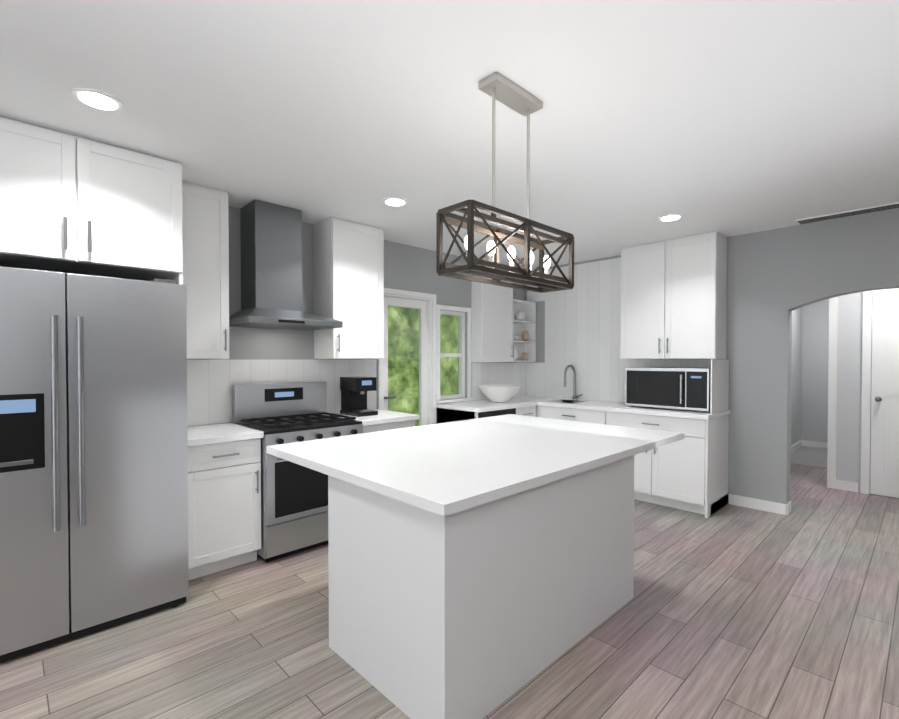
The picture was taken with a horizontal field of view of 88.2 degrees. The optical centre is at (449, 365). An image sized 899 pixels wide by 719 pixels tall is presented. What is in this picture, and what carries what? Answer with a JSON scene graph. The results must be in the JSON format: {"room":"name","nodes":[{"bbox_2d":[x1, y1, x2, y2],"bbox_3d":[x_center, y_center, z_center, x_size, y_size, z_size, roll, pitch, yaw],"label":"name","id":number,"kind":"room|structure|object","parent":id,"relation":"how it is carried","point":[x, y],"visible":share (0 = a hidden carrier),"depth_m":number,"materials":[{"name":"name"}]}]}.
{"room":"kitchen","nodes":[
{"label":"kitchen","id":0,"kind":"room"},
{"bbox_2d":[187,206,525,423],"bbox_3d":[-1.556,0.055,3.774,7.300,2.550,0.150,-1,1,-44],"label":"wall","id":1,"kind":"structure","parent":0,"point":[409,268],"depth_m":4.00,"materials":[{"name":"grey paint"}]},
{"bbox_2d":[0,116,182,284],"bbox_3d":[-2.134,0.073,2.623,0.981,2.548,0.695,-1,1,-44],"label":"upper cabinet","id":2,"kind":"object","parent":1,"relation":"attached to","point":[71,204],"visible":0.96,"depth_m":2.43,"materials":[{"name":"white wood"}]},
{"bbox_2d":[182,182,228,358],"bbox_3d":[-1.761,-0.628,3.202,0.363,1.163,0.363,-1,1,-44],"label":"upper cabinet","id":3,"kind":"object","parent":1,"relation":"attached to","point":[205,246],"visible":0.6,"depth_m":3.13,"materials":[{"name":"white wood"}]},
{"bbox_2d":[229,199,342,329],"bbox_3d":[-1.275,-0.756,3.575,0.727,0.918,0.498,-1,1,-44],"label":"range hood","id":4,"kind":"object","parent":1,"relation":"attached to","point":[271,263],"visible":0.96,"depth_m":3.48,"materials":[{"name":"silver metal"}]},
{"bbox_2d":[313,217,383,358],"bbox_3d":[-0.867,-0.641,4.064,0.511,1.163,0.363,-1,1,-44],"label":"upper cabinet","id":5,"kind":"object","parent":1,"relation":"attached to","point":[349,274],"visible":1,"depth_m":3.94,"materials":[{"name":"white wood"}]},
{"bbox_2d":[378,288,435,425],"bbox_3d":[-0.470,0.274,4.812,0.754,2.080,0.166,-1,1,-44],"label":"door","id":6,"kind":"structure","parent":1,"relation":"in","point":[423,304],"depth_m":4.95,"materials":[{"name":"white wood"}]},
{"bbox_2d":[436,304,472,402],"bbox_3d":[0.030,-0.132,5.229,0.540,1.070,0.150,-1,1,-44],"label":"window","id":7,"kind":"structure","parent":1,"relation":"in","point":[460,355],"depth_m":5.32,"materials":[{"name":"white wood"}]},
{"bbox_2d":[471,275,535,361],"bbox_3d":[0.704,-0.547,5.682,1.044,1.005,0.213,-1,1,-44],"label":"upper cabinet","id":8,"kind":"object","parent":1,"relation":"attached to","point":[496,326],"visible":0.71,"depth_m":5.48,"materials":[{"name":"white wood"}]},
{"bbox_2d":[513,312,528,360],"bbox_3d":[0.896,-0.376,5.893,0.318,0.620,0.115,-1,1,-44],"label":"decor","id":9,"kind":"object","parent":8,"relation":"on","point":[520,317],"visible":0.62,"depth_m":5.85,"materials":[{"name":"white ceramic"}]},
{"bbox_2d":[0,463,898,718],"bbox_3d":[1.719,1.405,2.123,9.700,0.100,7.100,-1,1,-44],"label":"floor","id":10,"kind":"structure","parent":0,"point":[728,611],"depth_m":2.25,"materials":[{"name":"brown wood"}]},
{"bbox_2d":[0,266,188,662],"bbox_3d":[-2.057,0.438,2.548,0.920,1.820,0.869,-1,1,-44],"label":"fridge","id":11,"kind":"object","parent":10,"relation":"on","point":[93,468],"visible":1,"depth_m":2.30,"materials":[{"name":"silver metal"}]},
{"bbox_2d":[187,439,260,579],"bbox_3d":[-1.643,0.909,3.179,0.470,0.859,0.595,-1,1,-44],"label":"base cabinet","id":12,"kind":"object","parent":10,"relation":"on","point":[224,494],"depth_m":2.97,"materials":[{"name":"painted wood"},{"name":"brushed nickel"}]},
{"bbox_2d":[187,423,262,446],"bbox_3d":[-1.628,0.459,3.158,0.471,0.041,0.636,-1,1,-44],"label":"countertop","id":13,"kind":"structure","parent":12,"relation":"on","point":[202,434],"depth_m":3.03,"materials":[{"name":"white stone"}]},
{"bbox_2d":[232,381,362,562],"bbox_3d":[-1.147,0.738,3.555,0.760,1.190,0.687,-1,1,-44],"label":"range","id":14,"kind":"object","parent":10,"relation":"on","point":[294,508],"visible":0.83,"depth_m":3.32,"materials":[{"name":"silver metal"}]},
{"bbox_2d":[333,409,419,432],"bbox_3d":[-0.692,0.875,4.066,0.593,0.900,0.635,-1,1,-44],"label":"base cabinet","id":15,"kind":"object","parent":10,"relation":"on","point":[383,420],"visible":0.1,"depth_m":3.88,"materials":[{"name":"white wood"}]},
{"bbox_2d":[340,376,377,416],"bbox_3d":[-0.791,0.261,4.041,0.200,0.325,0.290,-1,1,-44],"label":"coffee maker","id":16,"kind":"object","parent":15,"relation":"on","point":[354,390],"visible":1,"depth_m":4.00,"materials":[{"name":"black plastic"}]},
{"bbox_2d":[436,405,519,423],"bbox_3d":[0.310,0.880,5.056,0.683,0.860,0.601,-1,1,-44],"label":"base cabinet","id":17,"kind":"object","parent":10,"relation":"on","point":[443,415],"depth_m":4.84,"materials":[{"name":"white"}]},
{"bbox_2d":[440,397,563,412],"bbox_3d":[0.653,0.426,5.355,1.622,0.040,0.635,-1,1,-44],"label":"countertop","id":18,"kind":"structure","parent":17,"relation":"on","point":[486,406],"depth_m":5.05,"materials":[{"name":"white stone"}]},
{"bbox_2d":[478,384,520,402],"bbox_3d":[0.565,0.311,5.216,0.494,0.190,0.494,-1,1,-44],"label":"bowl","id":19,"kind":"object","parent":18,"relation":"on","point":[500,393],"visible":1,"depth_m":5.07,"materials":[{"name":"white ceramic"}]},
{"bbox_2d":[293,442,672,718],"bbox_3d":[0.267,0.920,2.868,2.110,0.847,1.371,-1,1,-44],"label":"kitchen island","id":20,"kind":"object","parent":10,"relation":"on","point":[480,568],"depth_m":1.93,"materials":[{"name":"white paint"}]},
{"bbox_2d":[266,414,683,517],"bbox_3d":[0.268,0.476,2.893,2.225,0.041,1.486,-1,1,-44],"label":"island countertop","id":21,"kind":"structure","parent":20,"relation":"on","point":[442,469],"depth_m":2.40,"materials":[{"name":"white stone"}]},
{"bbox_2d":[520,405,539,416],"bbox_3d":[0.648,0.875,5.381,0.373,0.860,0.601,-1,1,-44],"label":"base cabinet","id":22,"kind":"object","parent":10,"relation":"on","point":[533,410],"depth_m":5.23,"materials":[{"name":"white wood"}]},
{"bbox_2d":[564,409,599,423],"bbox_3d":[1.657,0.880,5.060,0.595,0.860,0.531,-1,1,-44],"label":"base cabinet","id":23,"kind":"object","parent":10,"relation":"on","point":[582,415],"depth_m":4.89,"materials":[{"name":"white wood"}]},
{"bbox_2d":[600,413,730,517],"bbox_3d":[2.106,0.887,4.594,0.595,0.860,1.008,-1,1,-44],"label":"base cabinet","id":24,"kind":"object","parent":10,"relation":"on","point":[689,472],"depth_m":4.24,"materials":[{"name":"white wood"}]},
{"bbox_2d":[536,397,730,420],"bbox_3d":[1.840,0.434,4.834,0.635,0.040,1.763,-1,1,-44],"label":"countertop","id":25,"kind":"structure","parent":24,"relation":"on","point":[604,406],"depth_m":4.54,"materials":[{"name":"white stone"}]},
{"bbox_2d":[564,365,582,399],"bbox_3d":[1.452,0.193,5.445,0.253,0.418,0.129,-1,1,-44],"label":"faucet","id":26,"kind":"object","parent":25,"relation":"on","point":[574,396],"visible":1,"depth_m":5.52,"materials":[{"name":"silver metal"}]},
{"bbox_2d":[625,367,710,411],"bbox_3d":[2.188,0.216,4.557,0.464,0.397,0.774,-1,1,-44],"label":"microwave","id":27,"kind":"object","parent":25,"relation":"on","point":[685,388],"visible":0.92,"depth_m":4.40,"materials":[{"name":"silver metal"}]},
{"bbox_2d":[0,0,898,269],"bbox_3d":[2.331,-1.254,2.673,11.400,0.100,7.100,-1,1,-44],"label":"ceiling","id":28,"kind":"structure","parent":0,"point":[728,118],"depth_m":2.12,"materials":[{"name":"white paint"}]},
{"bbox_2d":[71,88,123,111],"bbox_3d":[-1.578,-1.191,2.082,0.190,0.008,0.190,-1,1,-44],"label":"recessed light","id":29,"kind":"object","parent":28,"relation":"in","point":[97,100],"visible":1,"depth_m":2.07,"materials":[{"name":"white plastic"}]},
{"bbox_2d":[382,197,407,206],"bbox_3d":[-0.401,-1.211,3.430,0.190,0.008,0.190,-1,1,-44],"label":"recessed light","id":30,"kind":"object","parent":28,"relation":"in","point":[394,201],"visible":1,"depth_m":3.41,"materials":[{"name":"white plastic"}]},
{"bbox_2d":[436,72,573,292],"bbox_3d":[0.272,-0.779,2.029,0.718,0.828,0.188,-1,1,-44],"label":"pendant light","id":31,"kind":"object","parent":28,"relation":"hanging from","point":[499,87],"visible":1,"depth_m":1.96,"materials":[{"name":"brown metal"}]},
{"bbox_2d":[658,214,683,221],"bbox_3d":[1.821,-1.217,3.817,0.190,0.008,0.190,-1,1,-44],"label":"recessed light","id":32,"kind":"object","parent":28,"relation":"in","point":[670,217],"visible":1,"depth_m":3.80,"materials":[{"name":"white plastic"}]},
{"bbox_2d":[794,202,898,224],"bbox_3d":[3.422,-1.208,3.437,0.150,0.013,1.385,-1,1,-44],"label":"ceiling vent","id":33,"kind":"object","parent":28,"relation":"in","point":[889,206],"visible":1,"depth_m":3.67,"materials":[{"name":"white metal"}]},
{"bbox_2d":[526,208,898,503],"bbox_3d":[3.482,0.056,3.697,0.150,2.550,6.950,-1,1,-44],"label":"wall","id":34,"kind":"structure","parent":0,"point":[776,277],"depth_m":4.17,"materials":[{"name":"grey paint"}]},
{"bbox_2d":[620,231,726,358],"bbox_3d":[2.208,-0.650,4.632,0.363,1.163,0.904,-1,1,-44],"label":"upper cabinet","id":35,"kind":"object","parent":34,"relation":"attached to","point":[673,298],"visible":1,"depth_m":4.46,"materials":[{"name":"white wood"}]},
{"bbox_2d":[729,494,789,514],"bbox_3d":[2.835,1.274,4.270,0.012,0.095,0.460,-1,1,-44],"label":"baseboard","id":36,"kind":"structure","parent":34,"relation":"attached to","point":[775,507],"depth_m":4.25,"materials":[{"name":"white wood"}]},
{"bbox_2d":[790,446,826,467],"bbox_3d":[5.269,1.336,6.653,1.700,0.100,1.400,-1,1,-44],"label":"floor","id":37,"kind":"structure","parent":0,"point":[810,456],"depth_m":6.58,"materials":[{"name":"grey"}]},
{"bbox_2d":[791,294,894,497],"bbox_3d":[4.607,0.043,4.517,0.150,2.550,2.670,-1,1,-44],"label":"wall","id":38,"kind":"structure","parent":0,"point":[809,372],"depth_m":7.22,"materials":[{"name":"grey paint"}]},
{"bbox_2d":[790,297,858,491],"bbox_3d":[3.943,0.249,5.119,0.016,2.120,0.885,-1,1,-44],"label":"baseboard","id":39,"kind":"structure","parent":38,"relation":"attached to","point":[830,446],"depth_m":4.95,"materials":[{"name":"white wood"}]},
{"bbox_2d":[860,288,898,497],"bbox_3d":[4.538,0.270,4.433,0.092,2.100,0.900,-1,1,-44],"label":"hall door","id":40,"kind":"structure","parent":38,"relation":"in","point":[879,473],"depth_m":4.68,"materials":[{"name":"white wood"}]},
{"bbox_2d":[836,292,858,451],"bbox_3d":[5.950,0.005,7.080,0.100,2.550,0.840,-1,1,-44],"label":"wall","id":41,"kind":"structure","parent":0,"point":[848,305],"depth_m":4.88,"materials":[{"name":"grey paint"}]},
{"bbox_2d":[855,292,870,493],"bbox_3d":[5.342,0.024,5.801,2.750,2.550,0.100,-1,1,-44],"label":"door frame","id":42,"kind":"structure","parent":0,"point":[858,343],"depth_m":4.81,"materials":[{"name":"white paint"}]},
{"label":"outside","id":43,"kind":"structure","parent":0,"visible":0},
{"bbox_2d":[388,306,457,425],"bbox_3d":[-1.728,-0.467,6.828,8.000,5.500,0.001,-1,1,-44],"label":"foliage","id":44,"kind":"object","parent":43,"point":[410,345],"depth_m":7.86,"materials":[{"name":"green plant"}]}
]}

